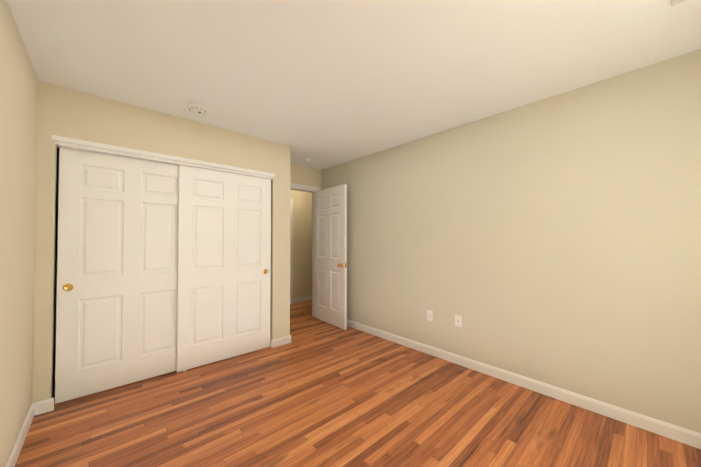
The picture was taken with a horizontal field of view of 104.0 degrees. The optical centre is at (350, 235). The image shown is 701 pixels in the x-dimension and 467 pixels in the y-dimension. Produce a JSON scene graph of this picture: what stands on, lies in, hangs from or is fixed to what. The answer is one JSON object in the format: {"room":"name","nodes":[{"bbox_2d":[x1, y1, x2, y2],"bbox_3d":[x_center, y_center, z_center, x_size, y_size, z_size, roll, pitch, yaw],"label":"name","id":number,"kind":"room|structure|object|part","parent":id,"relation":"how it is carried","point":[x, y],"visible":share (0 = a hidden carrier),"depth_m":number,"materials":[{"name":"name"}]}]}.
{"room":"empty bedroom","nodes":[
{"label":"empty bedroom","id":0,"kind":"room"},
{"bbox_2d":[0,0,37,466],"bbox_3d":[-1.318,0.061,0.825,0.120,2.450,4.670,1,-1,-42],"label":"wall","id":1,"kind":"structure","parent":0,"point":[18,118],"depth_m":1.55,"materials":[{"name":"paint"}]},
{"bbox_2d":[5,403,33,466],"bbox_3d":[-1.040,1.238,0.598,0.013,0.090,3.750,1,-1,-42],"label":"baseboard","id":2,"kind":"structure","parent":1,"relation":"attached to","point":[16,450],"depth_m":1.66,"materials":[{"name":"white wood"}]},
{"bbox_2d":[32,81,290,403],"bbox_3d":[-1.758,0.098,2.959,2.100,2.450,0.680,1,-1,-42],"label":"wall","id":3,"kind":"structure","parent":0,"point":[69,113],"depth_m":2.34,"materials":[{"name":"paint"}]},
{"bbox_2d":[34,398,53,415],"bbox_3d":[-2.257,1.262,2.017,0.097,0.090,0.013,1,-1,-42],"label":"baseboard","id":4,"kind":"structure","parent":3,"relation":"attached to","point":[43,406],"depth_m":2.01,"materials":[{"name":"white wood"}]},
{"bbox_2d":[55,147,178,403],"bbox_3d":[-1.945,0.309,2.432,0.905,1.985,0.043,1,-1,-42],"label":"closet door","id":5,"kind":"structure","parent":3,"relation":"in","point":[116,312],"depth_m":2.34,"materials":[{"name":"white wood"}]},
{"bbox_3d":[-2.223,0.409,2.153,0.060,0.060,0.008,1,-1,-42],"label":"knob","id":6,"kind":"part","parent":5,"relation":"part of","materials":[{"name":"gold metal"}]},
{"bbox_2d":[51,135,274,176],"bbox_3d":[-1.576,-0.725,2.668,1.820,0.038,0.016,1,-1,-42],"label":"trim","id":7,"kind":"structure","parent":3,"relation":"attached to","point":[103,146],"depth_m":2.46,"materials":[{"name":"white wood"}]},
{"bbox_2d":[176,165,270,371],"bbox_3d":[-1.309,0.318,2.947,0.945,1.985,0.043,1,-1,-42],"label":"closet door","id":8,"kind":"structure","parent":3,"relation":"in","point":[224,268],"depth_m":2.89,"materials":[{"name":"white wood"}]},
{"bbox_2d":[271,335,290,347],"bbox_3d":[-1.065,1.288,3.560,0.263,0.090,0.693,1,-1,-42],"label":"baseboard","id":9,"kind":"structure","parent":3,"relation":"attached to","point":[280,341],"depth_m":3.30,"materials":[{"name":"white wood"}]},
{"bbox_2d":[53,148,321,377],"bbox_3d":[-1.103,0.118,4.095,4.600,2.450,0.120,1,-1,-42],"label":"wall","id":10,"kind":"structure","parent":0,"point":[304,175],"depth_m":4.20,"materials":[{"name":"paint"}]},
{"bbox_2d":[290,183,320,316],"bbox_3d":[-0.886,0.274,4.279,0.946,2.143,0.136,1,-1,-42],"label":"door frame","id":11,"kind":"structure","parent":10,"relation":"attached to","point":[312,192],"depth_m":4.53,"materials":[{"name":"white wood"}]},
{"bbox_2d":[314,184,347,329],"bbox_3d":[-0.323,0.307,4.173,0.177,2.050,0.806,1,-1,-39],"label":"door","id":12,"kind":"structure","parent":10,"relation":"in","point":[330,256],"depth_m":4.11,"materials":[{"name":"white wood"}]},
{"bbox_3d":[-0.099,0.427,3.897,0.177,0.066,0.100,1,-1,-39],"label":"knob","id":13,"kind":"part","parent":12,"relation":"part of","materials":[{"name":"gold metal"}]},
{"bbox_2d":[290,190,311,298],"bbox_3d":[-1.322,0.141,5.451,3.100,2.450,0.120,1,-1,-42],"label":"wall","id":14,"kind":"structure","parent":0,"point":[302,249],"depth_m":5.66,"materials":[{"name":"paint"}]},
{"bbox_2d":[290,199,292,303],"bbox_3d":[-1.498,0.312,5.196,0.896,2.098,0.016,1,-1,-42],"label":"door frame","id":15,"kind":"structure","parent":14,"relation":"attached to","point":[291,234],"depth_m":5.47,"materials":[{"name":"white wood"}]},
{"bbox_2d":[292,296,311,303],"bbox_3d":[-0.648,1.330,5.953,1.400,0.090,0.013,1,-1,-42],"label":"baseboard","id":16,"kind":"structure","parent":14,"relation":"attached to","point":[302,299],"depth_m":5.62,"materials":[{"name":"white wood"}]},
{"bbox_2d":[7,0,700,169],"bbox_3d":[-0.003,-1.169,2.833,5.100,0.080,6.200,1,-1,-42],"label":"ceiling","id":17,"kind":"structure","parent":0,"point":[323,84],"depth_m":1.76,"materials":[{"name":"paint"}]},
{"bbox_2d":[188,102,205,113],"bbox_3d":[-1.347,-1.107,2.408,0.140,0.058,0.140,1,-1,-42],"label":"smoke detector","id":18,"kind":"object","parent":17,"relation":"attached to","point":[196,108],"visible":1,"depth_m":2.37,"materials":[{"name":"white plastic"}]},
{"bbox_2d":[671,0,685,6],"bbox_3d":[1.523,-1.152,1.188,0.360,0.012,0.160,1,-1,-42],"label":"ceiling vent","id":19,"kind":"object","parent":17,"relation":"in","point":[674,2],"visible":1,"depth_m":1.34,"materials":[{"name":"paint"}]},
{"bbox_2d":[15,300,700,466],"bbox_3d":[-0.003,1.350,2.790,5.100,0.060,6.200,1,-1,-42],"label":"floor","id":20,"kind":"structure","parent":0,"point":[315,392],"depth_m":1.93,"materials":[{"name":"brown wood"}]},
{"bbox_2d":[322,49,700,432],"bbox_3d":[1.090,0.098,2.933,0.120,2.450,4.550,1,-1,-42],"label":"wall","id":21,"kind":"structure","parent":0,"point":[555,240],"depth_m":2.20,"materials":[{"name":"paint"}]},
{"bbox_2d":[427,310,432,320],"bbox_3d":[0.884,0.895,3.050,0.008,0.115,0.070,1,-1,-42],"label":"electrical outlet plate","id":22,"kind":"object","parent":21,"relation":"attached to","point":[429,315],"visible":1,"depth_m":3.05,"materials":[{"name":"white plastic"}]},
{"bbox_2d":[455,315,461,326],"bbox_3d":[1.106,0.880,2.806,0.008,0.115,0.070,1,-1,-42],"label":"electrical outlet plate","id":23,"kind":"object","parent":21,"relation":"attached to","point":[458,320],"visible":1,"depth_m":2.80,"materials":[{"name":"white plastic"}]},
{"bbox_2d":[347,319,700,448],"bbox_3d":[1.000,1.277,2.913,0.013,0.090,4.430,1,-1,-42],"label":"baseboard","id":24,"kind":"structure","parent":21,"relation":"attached to","point":[672,431],"depth_m":2.17,"materials":[{"name":"white wood"}]}
]}

